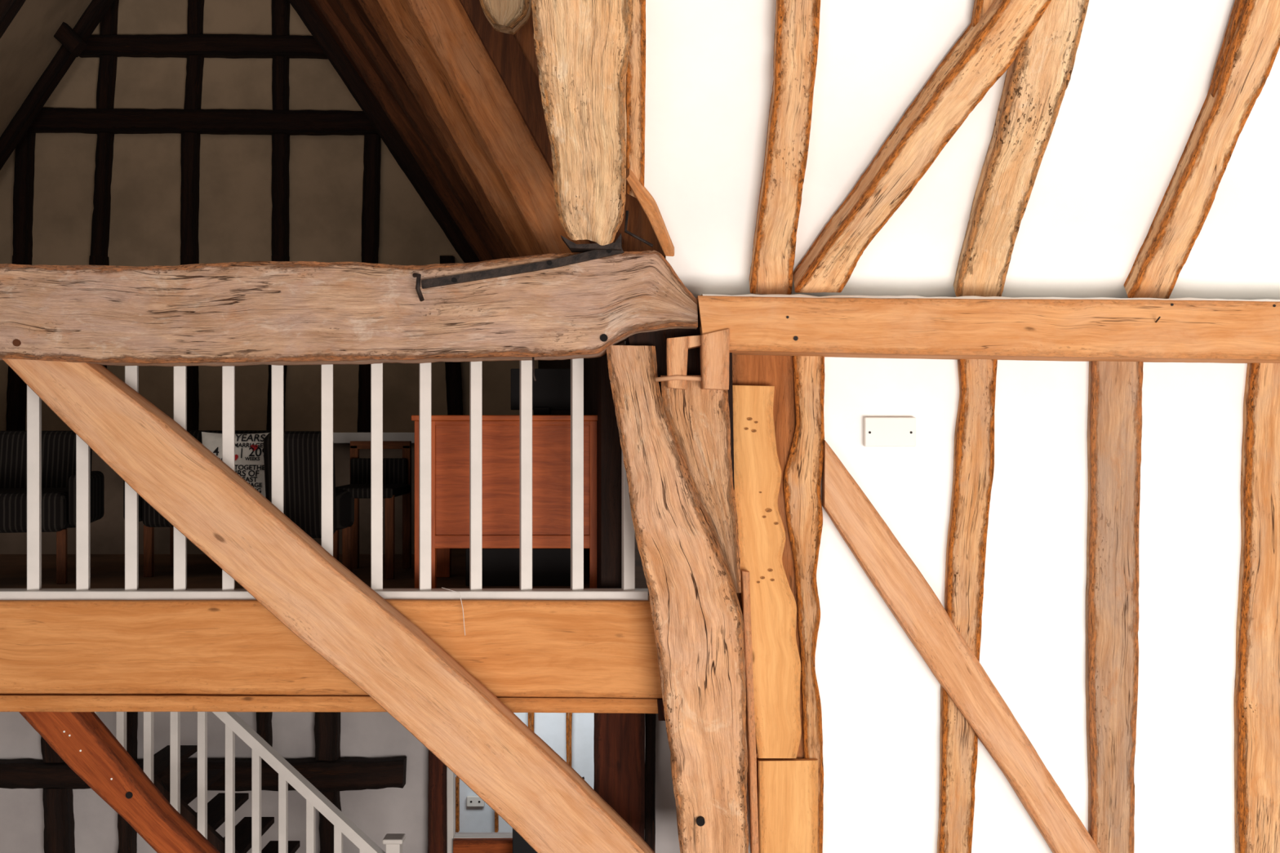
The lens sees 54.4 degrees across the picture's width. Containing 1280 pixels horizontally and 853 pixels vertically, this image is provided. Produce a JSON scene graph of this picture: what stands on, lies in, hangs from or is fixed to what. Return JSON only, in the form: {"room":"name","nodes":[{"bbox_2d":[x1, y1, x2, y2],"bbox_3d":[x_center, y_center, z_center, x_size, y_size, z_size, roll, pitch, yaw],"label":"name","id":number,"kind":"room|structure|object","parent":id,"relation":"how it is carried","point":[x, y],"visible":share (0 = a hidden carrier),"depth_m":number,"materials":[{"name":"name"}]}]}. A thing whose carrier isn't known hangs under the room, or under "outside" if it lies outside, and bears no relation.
{"room":"barn conversion interior","nodes":[
{"label":"barn conversion interior","id":0,"kind":"room"},
{"bbox_2d":[0,0,92,137],"bbox_3d":[-4.605,-2.885,8.140,2.890,4.390,6.686,0,0,-15],"label":"ceiling","id":1,"kind":"structure","parent":0,"point":[28,44],"depth_m":10.07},
{"bbox_2d":[0,0,26,38],"bbox_3d":[-4.819,-2.545,8.886,2.619,3.821,0.122,0,0,0],"label":"rafter","id":2,"kind":"object","parent":1,"relation":"attached to","point":[9,9],"visible":1,"depth_m":8.87,"materials":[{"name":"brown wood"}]},
{"bbox_2d":[0,0,114,170],"bbox_3d":[-5.312,-2.583,10.659,2.664,3.898,0.122,0,0,0],"label":"rafter","id":3,"kind":"object","parent":1,"relation":"attached to","point":[63,60],"visible":0.88,"depth_m":10.60,"materials":[{"name":"brown wood"}]},
{"bbox_2d":[53,22,87,57],"bbox_3d":[-4.981,-3.444,10.359,0.720,0.711,0.122,0,0,0],"label":"brace","id":4,"kind":"object","parent":1,"relation":"attached to","point":[65,34],"visible":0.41,"depth_m":10.30,"materials":[{"name":"brown wood"}]},
{"bbox_2d":[0,443,414,554],"bbox_3d":[-3.322,0.384,7.050,4.156,0.669,0.100,0,0,0],"label":"wall partition","id":5,"kind":"structure","parent":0,"point":[108,532],"depth_m":7.00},
{"bbox_2d":[333,432,414,443],"bbox_3d":[-3.319,0.064,7.050,4.162,0.061,0.180,0,0,0],"label":"cap","id":6,"kind":"object","parent":5,"relation":"on","point":[338,437],"depth_m":6.96,"materials":[{"name":"white paint"}]},
{"bbox_2d":[0,711,455,852],"bbox_3d":[-3.515,2.139,7.560,4.771,2.522,0.120,0,0,0],"label":"wall","id":7,"kind":"structure","parent":0,"point":[378,813],"depth_m":7.50,"materials":[{"name":"paint"}]},
{"bbox_2d":[40,736,64,762],"bbox_3d":[-3.516,1.774,7.468,0.190,0.460,0.105,0,0,0],"label":"lower timber","id":8,"kind":"object","parent":7,"relation":"attached to","point":[49,755],"visible":0.14,"depth_m":7.42,"materials":[{"name":"brown wood"}]},
{"bbox_2d":[42,787,75,852],"bbox_3d":[-3.482,2.468,7.468,0.161,0.616,0.104,0,0,0],"label":"lower timber","id":9,"kind":"object","parent":7,"relation":"attached to","point":[58,802],"visible":0.97,"depth_m":7.42,"materials":[{"name":"brown wood"}]},
{"bbox_2d":[117,813,137,852],"bbox_3d":[-3.074,2.468,7.468,0.099,0.616,0.104,0,0,0],"label":"lower timber","id":10,"kind":"object","parent":7,"relation":"attached to","point":[127,835],"visible":0.4,"depth_m":7.42,"materials":[{"name":"brown wood"}]},
{"bbox_2d":[126,711,137,759],"bbox_3d":[-3.066,1.774,7.468,0.093,0.460,0.103,0,0,0],"label":"lower timber","id":11,"kind":"object","parent":7,"relation":"attached to","point":[131,717],"visible":0.29,"depth_m":7.42,"materials":[{"name":"brown wood"}]},
{"bbox_2d":[0,755,406,791],"bbox_3d":[-2.792,2.075,7.428,2.780,0.190,0.105,0,0,0],"label":"lower timber","id":12,"kind":"object","parent":7,"relation":"attached to","point":[344,774],"visible":0.59,"depth_m":7.38,"materials":[{"name":"brown wood"}]},
{"bbox_2d":[256,711,272,760],"bbox_3d":[-2.249,1.774,7.468,0.082,0.460,0.104,0,0,0],"label":"lower timber","id":13,"kind":"object","parent":7,"relation":"attached to","point":[264,719],"visible":0.41,"depth_m":7.42,"materials":[{"name":"brown wood"}]},
{"bbox_2d":[314,711,340,760],"bbox_3d":[-1.874,1.774,7.468,0.144,0.460,0.104,0,0,0],"label":"lower timber","id":14,"kind":"object","parent":7,"relation":"attached to","point":[327,724],"visible":0.52,"depth_m":7.42,"materials":[{"name":"brown wood"}]},
{"bbox_2d":[319,791,341,852],"bbox_3d":[-1.853,2.476,7.468,0.136,0.600,0.104,0,0,0],"label":"lower timber","id":15,"kind":"object","parent":7,"relation":"attached to","point":[326,827],"visible":0.49,"depth_m":7.42,"materials":[{"name":"brown wood"}]},
{"bbox_2d":[427,750,447,852],"bbox_3d":[-1.208,2.154,7.449,0.112,1.229,0.102,0,0,0],"label":"post","id":16,"kind":"object","parent":7,"relation":"attached to","point":[437,781],"visible":0.52,"depth_m":7.40,"materials":[{"name":"brown wood"}]},
{"bbox_2d":[446,767,454,852],"bbox_3d":[-1.138,2.133,7.475,0.042,1.041,0.070,0,0,0],"label":"trim","id":17,"kind":"structure","parent":7,"relation":"attached to","point":[450,775],"depth_m":7.44,"materials":[{"name":"white paint"}]},
{"bbox_2d":[453,834,512,839],"bbox_3d":[-0.696,2.478,7.475,0.842,0.039,0.070,0,0,0],"label":"trim","id":18,"kind":"structure","parent":7,"relation":"attached to","point":[456,836],"depth_m":7.47,"materials":[{"name":"white paint"}]},
{"bbox_2d":[453,838,512,852],"bbox_3d":[-0.692,2.518,7.449,0.838,0.114,0.101,0,0,0],"label":"sill timber","id":19,"kind":"structure","parent":7,"relation":"attached to","point":[460,845],"depth_m":7.40,"materials":[{"name":"red wood"}]},
{"bbox_2d":[454,832,512,834],"bbox_3d":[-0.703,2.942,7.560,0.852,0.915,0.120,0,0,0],"label":"sill","id":20,"kind":"structure","parent":7,"relation":"attached to","point":[455,833],"depth_m":7.59,"materials":[{"name":"paint"}]},
{"bbox_2d":[0,0,537,432],"bbox_3d":[-3.825,-0.825,11.080,5.950,8.450,0.120,0,0,0],"label":"wall","id":21,"kind":"structure","parent":0,"point":[326,172],"depth_m":11.02,"materials":[{"name":"paint"}]},
{"bbox_2d":[5,255,32,431],"bbox_3d":[-5.489,-0.401,10.978,0.217,2.198,0.103,0,0,0],"label":"stud","id":22,"kind":"object","parent":21,"relation":"attached to","point":[16,390],"visible":0.18,"depth_m":10.93,"materials":[{"name":"brown wood"}]},
{"bbox_2d":[13,131,35,257],"bbox_3d":[-5.431,-2.049,10.979,0.162,1.099,0.103,0,0,0],"label":"stud","id":23,"kind":"object","parent":21,"relation":"attached to","point":[24,171],"visible":0.97,"depth_m":10.93,"materials":[{"name":"brown wood"}]},
{"bbox_2d":[88,255,109,368],"bbox_3d":[-4.788,-0.401,10.979,0.176,2.198,0.103,0,0,0],"label":"stud","id":24,"kind":"object","parent":21,"relation":"attached to","point":[93,260],"visible":0.05,"depth_m":10.93,"materials":[{"name":"brown wood"}]},
{"bbox_2d":[90,132,114,256],"bbox_3d":[-4.742,-2.049,10.979,0.179,1.099,0.103,0,0,0],"label":"stud","id":25,"kind":"object","parent":21,"relation":"attached to","point":[100,224],"visible":1,"depth_m":10.93,"materials":[{"name":"brown wood"}]},
{"bbox_2d":[96,55,117,108],"bbox_3d":[-4.703,-3.017,10.979,0.152,0.502,0.101,0,0,0],"label":"stud","id":26,"kind":"object","parent":21,"relation":"attached to","point":[105,91],"visible":0.99,"depth_m":10.93,"materials":[{"name":"brown wood"}]},
{"bbox_2d":[99,0,119,35],"bbox_3d":[-4.672,-3.731,10.979,0.148,0.602,0.103,0,0,0],"label":"stud","id":27,"kind":"object","parent":21,"relation":"attached to","point":[108,23],"visible":0.76,"depth_m":10.93,"materials":[{"name":"brown wood"}]},
{"bbox_2d":[180,132,200,257],"bbox_3d":[-3.965,-2.049,10.978,0.147,1.099,0.103,0,0,0],"label":"stud","id":28,"kind":"object","parent":21,"relation":"attached to","point":[190,141],"visible":1,"depth_m":10.93,"materials":[{"name":"brown wood"}]},
{"bbox_2d":[183,55,204,109],"bbox_3d":[-3.933,-3.017,10.978,0.150,0.502,0.103,0,0,0],"label":"stud","id":29,"kind":"object","parent":21,"relation":"attached to","point":[194,65],"visible":0.95,"depth_m":10.93,"materials":[{"name":"brown wood"}]},
{"bbox_2d":[186,0,204,34],"bbox_3d":[-3.915,-3.731,10.979,0.124,0.602,0.102,0,0,0],"label":"stud","id":30,"kind":"object","parent":21,"relation":"attached to","point":[195,7],"visible":0.97,"depth_m":10.93,"materials":[{"name":"brown wood"}]},
{"bbox_2d":[26,107,377,135],"bbox_3d":[-3.878,-2.681,10.949,3.263,0.227,0.103,0,0,0],"label":"wooden beam","id":31,"kind":"structure","parent":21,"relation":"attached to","point":[49,120],"depth_m":10.90,"materials":[{"name":"brown wood"}]},
{"bbox_2d":[79,34,328,59],"bbox_3d":[-3.829,-3.340,10.948,2.360,0.200,0.103,0,0,0],"label":"wooden beam","id":32,"kind":"structure","parent":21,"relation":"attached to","point":[156,46],"depth_m":10.90,"materials":[{"name":"brown wood"}]},
{"bbox_2d":[266,255,289,431],"bbox_3d":[-3.200,-0.401,10.979,0.197,2.198,0.102,0,0,0],"label":"stud","id":33,"kind":"object","parent":21,"relation":"attached to","point":[274,258],"visible":0.19,"depth_m":10.93,"materials":[{"name":"brown wood"}]},
{"bbox_2d":[271,133,289,256],"bbox_3d":[-3.168,-2.049,10.979,0.141,1.099,0.103,0,0,0],"label":"stud","id":34,"kind":"object","parent":21,"relation":"attached to","point":[280,192],"visible":1,"depth_m":10.93,"materials":[{"name":"brown wood"}]},
{"bbox_2d":[271,55,289,110],"bbox_3d":[-3.169,-3.017,10.978,0.131,0.502,0.103,0,0,0],"label":"stud","id":35,"kind":"object","parent":21,"relation":"attached to","point":[280,65],"visible":0.97,"depth_m":10.93,"materials":[{"name":"brown wood"}]},
{"bbox_2d":[271,0,289,35],"bbox_3d":[-3.168,-3.721,10.979,0.141,0.621,0.103,0,0,0],"label":"stud","id":36,"kind":"object","parent":21,"relation":"attached to","point":[280,8],"visible":0.91,"depth_m":10.93,"materials":[{"name":"brown wood"}]},
{"bbox_2d":[357,255,378,432],"bbox_3d":[-2.406,-0.401,10.978,0.181,2.198,0.104,0,0,0],"label":"stud","id":37,"kind":"object","parent":21,"relation":"attached to","point":[364,372],"visible":0.23,"depth_m":10.93,"materials":[{"name":"brown wood"}]},
{"bbox_2d":[361,133,381,256],"bbox_3d":[-2.370,-2.049,10.979,0.157,1.099,0.103,0,0,0],"label":"stud","id":38,"kind":"object","parent":21,"relation":"attached to","point":[372,142],"visible":0.95,"depth_m":10.93,"materials":[{"name":"brown wood"}]},
{"bbox_2d":[440,255,462,415],"bbox_3d":[-1.639,-0.401,10.978,0.240,2.198,0.104,0,0,0],"label":"stud","id":39,"kind":"object","parent":21,"relation":"attached to","point":[453,370],"visible":0.23,"depth_m":10.93,"materials":[{"name":"brown wood"}]},
{"bbox_2d":[0,536,648,595],"bbox_3d":[-3.214,0.798,8.160,7.172,0.160,5.680,0,0,0],"label":"floor","id":40,"kind":"structure","parent":0,"point":[107,571],"depth_m":6.12,"materials":[{"name":"wood"}]},
{"bbox_2d":[0,431,104,584],"bbox_3d":[-2.937,0.369,5.875,0.700,0.698,0.652,0,0,-14],"label":"armchair","id":41,"kind":"object","parent":40,"relation":"on","point":[58,447],"visible":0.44,"depth_m":5.99,"materials":[{"name":"fabric"}]},
{"bbox_2d":[123,430,271,577],"bbox_3d":[-2.134,0.369,6.226,0.700,0.698,0.652,0,0,-6],"label":"armchair","id":42,"kind":"object","parent":40,"relation":"on","point":[151,518],"visible":0.2,"depth_m":5.93,"materials":[{"name":"fabric"}]},
{"bbox_2d":[201,431,269,497],"bbox_3d":[-1.930,0.204,5.978,0.370,0.356,0.134,0,0,0],"label":"cushion","id":43,"kind":"object","parent":42,"relation":"on","point":[249,448],"visible":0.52,"depth_m":5.94,"materials":[{"name":"fabric"}]},
{"bbox_2d":[262,431,354,572],"bbox_3d":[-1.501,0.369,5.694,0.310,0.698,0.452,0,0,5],"label":"armchair","id":44,"kind":"object","parent":40,"relation":"on","point":[302,449],"visible":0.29,"depth_m":5.50,"materials":[{"name":"fabric"}]},
{"bbox_2d":[333,440,411,579],"bbox_3d":[-1.312,0.396,6.080,0.304,0.645,0.480,0,0,0],"label":"wooden chair","id":45,"kind":"object","parent":40,"relation":"on","point":[397,472],"visible":0.81,"depth_m":6.24,"materials":[{"name":"brown wood"}]},
{"bbox_2d":[411,415,597,588],"bbox_3d":[-0.581,0.334,5.735,0.851,0.768,0.530,0,0,0],"label":"oak desk","id":46,"kind":"object","parent":40,"relation":"on","point":[450,434],"visible":0.61,"depth_m":5.51,"materials":[{"name":"brown wood"}]},
{"bbox_2d":[511,368,570,415],"bbox_3d":[-0.446,-0.157,5.720,0.293,0.216,0.120,0,0,0],"label":"monitor","id":47,"kind":"object","parent":46,"relation":"on","point":[551,390],"visible":0.73,"depth_m":5.70,"materials":[{"name":"plastic"}]},
{"bbox_2d":[307,0,624,244],"bbox_3d":[-1.968,-2.885,8.140,3.045,4.390,6.158,0,0,-7],"label":"ceiling","id":48,"kind":"structure","parent":0,"point":[503,49],"depth_m":5.28,"materials":[{"name":"brown wood"}]},
{"bbox_2d":[288,0,479,262],"bbox_3d":[-2.275,-2.757,10.226,3.028,4.412,0.145,0,0,-1],"label":"rafter","id":49,"kind":"object","parent":48,"relation":"attached to","point":[363,96],"visible":0.49,"depth_m":10.16,"materials":[{"name":"brown wood"}]},
{"bbox_2d":[314,0,493,261],"bbox_3d":[-2.020,-2.731,8.911,2.852,4.346,0.146,0,0,-1],"label":"rafter","id":50,"kind":"object","parent":48,"relation":"attached to","point":[393,112],"visible":0.41,"depth_m":8.85,"materials":[{"name":"brown wood"}]},
{"bbox_2d":[336,0,506,259],"bbox_3d":[-1.803,-2.703,7.766,2.712,4.301,0.145,0,0,-1],"label":"rafter","id":51,"kind":"object","parent":48,"relation":"attached to","point":[408,104],"visible":0.29,"depth_m":7.70,"materials":[{"name":"brown wood"}]},
{"bbox_2d":[357,0,519,257],"bbox_3d":[-1.612,-2.680,6.736,2.591,4.257,0.146,0,0,-1],"label":"rafter","id":52,"kind":"object","parent":48,"relation":"attached to","point":[372,9],"visible":0.27,"depth_m":6.67,"materials":[{"name":"brown wood"}]},
{"bbox_2d":[377,0,543,256],"bbox_3d":[-1.463,-2.660,5.946,2.499,4.230,0.166,0,0,-1],"label":"rafter","id":53,"kind":"object","parent":48,"relation":"attached to","point":[402,20],"visible":0.4,"depth_m":5.88,"materials":[{"name":"brown wood"}]},
{"bbox_2d":[407,0,590,253],"bbox_3d":[-1.334,-2.659,5.364,2.387,4.183,0.145,0,0,-1],"label":"rafter","id":54,"kind":"object","parent":48,"relation":"attached to","point":[446,25],"visible":0.71,"depth_m":5.30,"materials":[{"name":"brown wood"}]},
{"bbox_2d":[480,0,531,35],"bbox_3d":[-0.555,-1.713,5.049,0.229,0.219,0.102,0,0,0],"label":"stub","id":55,"kind":"object","parent":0,"point":[507,16],"visible":1,"depth_m":5.00,"materials":[{"name":"brown wood"}]},
{"bbox_2d":[455,712,594,832],"bbox_3d":[-1.000,2.139,9.650,5.000,2.522,0.100,0,0,0],"label":"wall","id":56,"kind":"structure","parent":0,"point":[550,727],"depth_m":9.60,"materials":[{"name":"paint"}]},
{"bbox_2d":[455,775,459,832],"bbox_3d":[-1.402,2.899,9.560,0.026,0.416,0.061,0,0,0],"label":"stud","id":57,"kind":"object","parent":56,"relation":"attached to","point":[457,779],"visible":0.94,"depth_m":9.53,"materials":[{"name":"brown wood"}]},
{"bbox_2d":[466,795,484,806],"bbox_3d":[-1.264,2.883,9.576,0.134,0.075,0.038,0,0,0],"label":"power socket","id":58,"kind":"object","parent":56,"relation":"attached to","point":[472,801],"visible":0.85,"depth_m":9.56,"materials":[{"name":"beige plastic"}]},
{"bbox_2d":[494,811,498,832],"bbox_3d":[-1.101,2.899,9.559,0.026,0.416,0.061,0,0,0],"label":"stud","id":59,"kind":"object","parent":56,"relation":"attached to","point":[496,815],"visible":0.33,"depth_m":9.53,"materials":[{"name":"brown wood"}]},
{"bbox_2d":[528,712,534,731],"bbox_3d":[-0.835,2.308,9.559,0.050,0.816,0.062,0,0,0],"label":"stud","id":60,"kind":"object","parent":56,"relation":"attached to","point":[531,715],"visible":0.14,"depth_m":9.53,"materials":[{"name":"brown wood"}]},
{"bbox_2d":[565,712,572,766],"bbox_3d":[-0.544,2.308,9.559,0.049,0.816,0.062,0,0,0],"label":"stud","id":61,"kind":"object","parent":56,"relation":"attached to","point":[568,715],"visible":0.5,"depth_m":9.53,"materials":[{"name":"brown wood"}]},
{"bbox_2d":[537,353,622,588],"bbox_3d":[-0.472,0.006,8.150,0.119,1.424,5.762,0,0,-7],"label":"wall","id":62,"kind":"structure","parent":0,"point":[597,393],"depth_m":5.30,"materials":[{"name":"brown wood"}]},
{"bbox_2d":[513,7,665,257],"bbox_3d":[-0.319,-1.214,5.325,0.931,1.390,0.050,0,0,0],"label":"wall","id":63,"kind":"structure","parent":0,"point":[638,224],"depth_m":5.30,"materials":[{"name":"brown wood"}]},
{"bbox_2d":[655,713,679,852],"bbox_3d":[0.245,2.139,5.800,0.357,2.522,0.100,0,0,0],"label":"wall","id":64,"kind":"structure","parent":0,"point":[667,841],"depth_m":5.75,"materials":[{"name":"paint"}]},
{"bbox_2d":[644,713,656,852],"bbox_3d":[0.045,1.697,5.710,0.055,0.841,0.101,0,0,0],"label":"post","id":65,"kind":"object","parent":64,"relation":"attached to","point":[650,718],"visible":0.79,"depth_m":5.66,"materials":[{"name":"brown wood"}]},
{"bbox_2d":[644,0,1279,299],"bbox_3d":[2.318,-1.408,4.208,4.672,1.854,2.175,0,0,0],"label":"ceiling","id":66,"kind":"structure","parent":0,"point":[1135,94],"depth_m":4.62,"materials":[{"name":"paint"}]},
{"bbox_2d":[626,0,645,198],"bbox_3d":[-0.015,-1.219,4.435,0.072,0.715,0.815,0,0,0],"label":"rafter","id":67,"kind":"object","parent":66,"relation":"attached to","point":[636,73],"visible":0.75,"depth_m":4.41,"materials":[{"name":"brown wood"}]},
{"bbox_2d":[793,0,1051,293],"bbox_3d":[1.011,-1.038,4.508,0.201,1.002,1.362,0,0,-29],"label":"brace","id":68,"kind":"object","parent":66,"relation":"attached to","point":[984,51],"visible":0.99,"depth_m":4.44,"materials":[{"name":"brown wood"}]},
{"bbox_2d":[970,0,994,26],"bbox_3d":[1.153,-1.384,4.145,0.089,0.259,0.300,0,0,5],"label":"stub","id":69,"kind":"object","parent":66,"relation":"attached to","point":[980,7],"visible":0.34,"depth_m":4.12,"materials":[{"name":"brown wood"}]},
{"bbox_2d":[1124,0,1279,298],"bbox_3d":[2.064,-1.026,4.558,0.208,1.014,1.174,0,0,0],"label":"rafter","id":70,"kind":"object","parent":66,"relation":"attached to","point":[1186,203],"depth_m":4.52,"materials":[{"name":"brown wood"}]},
{"bbox_2d":[746,356,1247,852],"bbox_3d":[2.290,1.448,5.225,3.821,3.904,0.150,0,0,0],"label":"wall","id":71,"kind":"structure","parent":0,"point":[880,700],"depth_m":5.15,"materials":[{"name":"white paint"}]},
{"bbox_2d":[606,326,759,852],"bbox_3d":[0.172,0.733,5.040,0.620,2.267,0.281,0,0,0],"label":"post","id":72,"kind":"object","parent":71,"relation":"attached to","point":[677,445],"depth_m":4.92,"materials":[{"name":"brown wood"}]},
{"bbox_2d":[0,595,662,697],"bbox_3d":[-1.396,0.917,5.219,3.010,0.403,0.202,0,0,0],"label":"beam","id":73,"kind":"structure","parent":72,"relation":"attached to","point":[514,648],"depth_m":5.12,"materials":[{"name":"brown wood"}]},
{"bbox_2d":[0,341,648,599],"bbox_3d":[-1.456,0.162,5.210,2.982,1.124,0.100,0,0,0],"label":"gallery railing","id":74,"kind":"object","parent":73,"relation":"on","point":[33,591],"visible":0.5,"depth_m":5.19,"materials":[{"name":"white paint"}]},
{"bbox_2d":[0,693,662,713],"bbox_3d":[-1.408,1.150,5.219,3.021,0.076,0.142,0,0,0],"label":"wooden trim","id":75,"kind":"structure","parent":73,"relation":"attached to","point":[8,702],"depth_m":5.15,"materials":[{"name":"brown wood"}]},
{"bbox_2d":[18,711,220,852],"bbox_3d":[-2.140,1.565,5.257,0.977,0.807,0.126,0,0,0],"label":"brace","id":76,"kind":"object","parent":75,"relation":"attached to","point":[82,740],"visible":0.93,"depth_m":5.20,"materials":[{"name":"red wood"}]},
{"bbox_2d":[657,698,665,720],"bbox_3d":[0.096,1.171,5.190,0.050,0.088,0.101,0,0,0],"label":"block","id":77,"kind":"object","parent":73,"relation":"attached to","point":[660,701],"visible":0.53,"depth_m":5.14,"materials":[{"name":"brown wood"}]},
{"bbox_2d":[0,250,697,366],"bbox_3d":[-1.264,-0.469,5.004,2.980,0.443,0.312,0,0,0],"label":"tie beam","id":78,"kind":"structure","parent":72,"relation":"on","point":[246,313],"depth_m":4.86,"materials":[{"name":"brown wood"}]},
{"bbox_2d":[2,359,654,852],"bbox_3d":[-1.199,0.776,4.999,2.715,2.138,0.142,0,0,0],"label":"brace","id":79,"kind":"object","parent":78,"relation":"attached to","point":[448,710],"visible":0.99,"depth_m":4.93,"materials":[{"name":"brown wood"}]},
{"bbox_2d":[412,272,424,301],"bbox_3d":[-0.854,-0.540,4.818,0.041,0.111,0.046,0,0,-32],"label":"iron staple","id":80,"kind":"object","parent":78,"relation":"attached to","point":[418,276],"visible":1,"depth_m":4.80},
{"bbox_2d":[421,233,623,288],"bbox_3d":[-0.456,-0.642,4.860,0.788,0.210,0.120,0,0,0],"label":"strap","id":81,"kind":"object","parent":78,"relation":"attached to","point":[591,251],"visible":1,"depth_m":4.83,"materials":[{"name":"metal"}]},
{"bbox_2d":[532,356,536,381],"bbox_3d":[-0.417,-0.232,4.890,0.010,0.110,0.030,0,0,-27],"label":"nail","id":82,"kind":"object","parent":78,"relation":"hanging from","point":[533,360],"visible":1,"depth_m":4.89,"materials":[{"name":"metal"}]},
{"bbox_2d":[531,0,633,245],"bbox_3d":[-0.182,-1.107,4.232,0.340,0.886,0.986,0,0,0],"label":"rafter","id":83,"kind":"object","parent":78,"relation":"on","point":[582,46],"visible":1,"depth_m":4.12,"materials":[{"name":"brown wood"}]},
{"bbox_2d":[624,210,653,247],"bbox_3d":[-0.004,-0.784,4.940,0.116,0.148,0.032,0,0,0],"label":"iron hook","id":84,"kind":"object","parent":78,"relation":"on","point":[648,243],"visible":1,"depth_m":4.93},
{"bbox_2d":[626,168,674,256],"bbox_3d":[0.046,-0.823,4.785,0.061,0.302,0.384,0,0,28],"label":"board","id":85,"kind":"object","parent":78,"relation":"on","point":[645,198],"visible":0.99,"depth_m":4.76,"materials":[{"name":"brown wood"}]},
{"bbox_2d":[655,328,729,390],"bbox_3d":[0.205,-0.261,4.910,0.288,0.236,0.181,0,0,0],"label":"joint","id":86,"kind":"object","parent":72,"relation":"attached to","point":[714,353],"visible":0.99,"depth_m":4.82,"materials":[{"name":"brown wood"}]},
{"bbox_2d":[732,385,801,758],"bbox_3d":[0.508,0.589,5.064,0.293,1.514,0.033,0,0,0],"label":"board","id":87,"kind":"object","parent":72,"relation":"attached to","point":[776,663],"visible":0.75,"depth_m":5.05,"materials":[{"name":"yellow wood"}]},
{"bbox_2d":[732,354,804,842],"bbox_3d":[0.537,0.795,5.149,0.326,2.233,0.082,0,0,0],"label":"backing timber","id":88,"kind":"object","parent":71,"relation":"attached to","point":[777,371],"visible":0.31,"depth_m":5.11,"materials":[{"name":"brown wood"}]},
{"bbox_2d":[783,355,824,852],"bbox_3d":[0.673,0.770,5.139,0.169,2.180,0.102,0,0,0],"label":"stud","id":89,"kind":"object","parent":71,"relation":"attached to","point":[802,475],"visible":0.86,"depth_m":5.09,"materials":[{"name":"brown wood"}]},
{"bbox_2d":[757,758,817,852],"bbox_3d":[0.603,1.625,5.074,0.243,0.535,0.032,0,0,0],"label":"wooden post","id":90,"kind":"object","parent":89,"relation":"attached to","point":[788,788],"visible":1,"depth_m":5.06,"materials":[{"name":"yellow wood"}]},
{"bbox_2d":[863,417,915,446],"bbox_3d":[1.030,0.022,5.132,0.210,0.121,0.038,0,0,0],"label":"blank wall plate","id":91,"kind":"object","parent":71,"relation":"attached to","point":[877,431],"visible":1,"depth_m":5.12,"materials":[{"name":"beige plastic"}]},
{"bbox_2d":[822,440,1101,852],"bbox_3d":[1.354,0.955,5.104,1.205,1.801,0.082,0,0,0],"label":"diagonal brace","id":92,"kind":"object","parent":71,"relation":"attached to","point":[896,578],"visible":1,"depth_m":5.07,"materials":[{"name":"brown wood"}]},
{"bbox_2d":[937,359,997,852],"bbox_3d":[1.346,0.782,5.149,0.241,2.162,0.102,0,0,0],"label":"stud","id":93,"kind":"object","parent":71,"relation":"attached to","point":[974,435],"visible":0.94,"depth_m":5.10,"materials":[{"name":"brown wood"}]},
{"bbox_2d":[696,295,1279,363],"bbox_3d":[1.491,-0.384,4.965,2.532,0.252,0.351,0,0,0],"label":"wall plate","id":94,"kind":"object","parent":71,"relation":"attached to","point":[1145,331],"visible":0.97,"depth_m":4.84,"materials":[{"name":"brown wood"}]},
{"bbox_2d":[701,293,1279,301],"bbox_3d":[1.560,-0.516,5.046,2.631,0.066,0.400,0,0,0],"label":"trim","id":95,"kind":"structure","parent":71,"relation":"attached to","point":[711,295],"depth_m":4.86,"materials":[{"name":"paint"}]},
{"bbox_2d":[749,0,820,294],"bbox_3d":[0.531,-1.035,4.548,0.172,0.997,1.155,0,0,0],"label":"rafter","id":96,"kind":"object","parent":95,"relation":"on","point":[797,25],"visible":1,"depth_m":4.51,"materials":[{"name":"brown wood"}]},
{"bbox_2d":[953,0,1088,297],"bbox_3d":[1.387,-1.033,4.571,0.207,1.012,1.173,0,0,0],"label":"rafter","id":97,"kind":"object","parent":95,"relation":"on","point":[1037,81],"visible":0.93,"depth_m":4.52,"materials":[{"name":"brown wood"}]},
{"bbox_2d":[1085,360,1143,852],"bbox_3d":[1.954,0.782,5.149,0.222,2.162,0.102,0,0,0],"label":"stud","id":98,"kind":"object","parent":71,"relation":"attached to","point":[1114,413],"visible":0.98,"depth_m":5.10,"materials":[{"name":"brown wood"}]},
{"bbox_2d":[1233,363,1279,852],"bbox_3d":[2.606,0.788,5.149,0.297,2.151,0.103,0,0,0],"label":"stud","id":99,"kind":"object","parent":71,"relation":"attached to","point":[1256,700],"visible":0.98,"depth_m":5.10,"materials":[{"name":"brown wood"}]},
{"bbox_3d":[-1.500,3.450,4.500,12.000,0.100,15.000,0,0,0],"label":"floor","id":100,"kind":"structure","parent":0,"visible":0},
{"bbox_2d":[138,745,300,852],"bbox_3d":[-1.900,2.422,6.635,1.517,1.406,0.730,0,0,0],"label":"staircase","id":101,"kind":"structure","parent":100,"relation":"on","point":[188,783],"depth_m":6.69,"materials":[{"name":"brown wood"}]},
{"bbox_2d":[94,711,405,852],"bbox_3d":[-1.961,2.200,6.210,1.570,2.399,0.100,0,0,0],"label":"stair railing","id":102,"kind":"object","parent":100,"relation":"on","point":[234,724],"visible":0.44,"depth_m":6.20,"materials":[{"name":"white paint"}]},
{"bbox_2d":[512,828,537,852],"bbox_3d":[-0.647,2.450,7.215,0.182,0.488,0.030,0,0,0],"label":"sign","id":103,"kind":"object","parent":100,"relation":"on","point":[520,845],"visible":0.09,"depth_m":7.20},
{"bbox_2d":[593,712,644,840],"bbox_3d":[-0.094,1.679,5.669,0.233,0.832,0.141,0,0,0],"label":"post","id":104,"kind":"object","parent":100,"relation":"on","point":[619,747],"visible":0.73,"depth_m":5.60,"materials":[{"name":"brown wood"}]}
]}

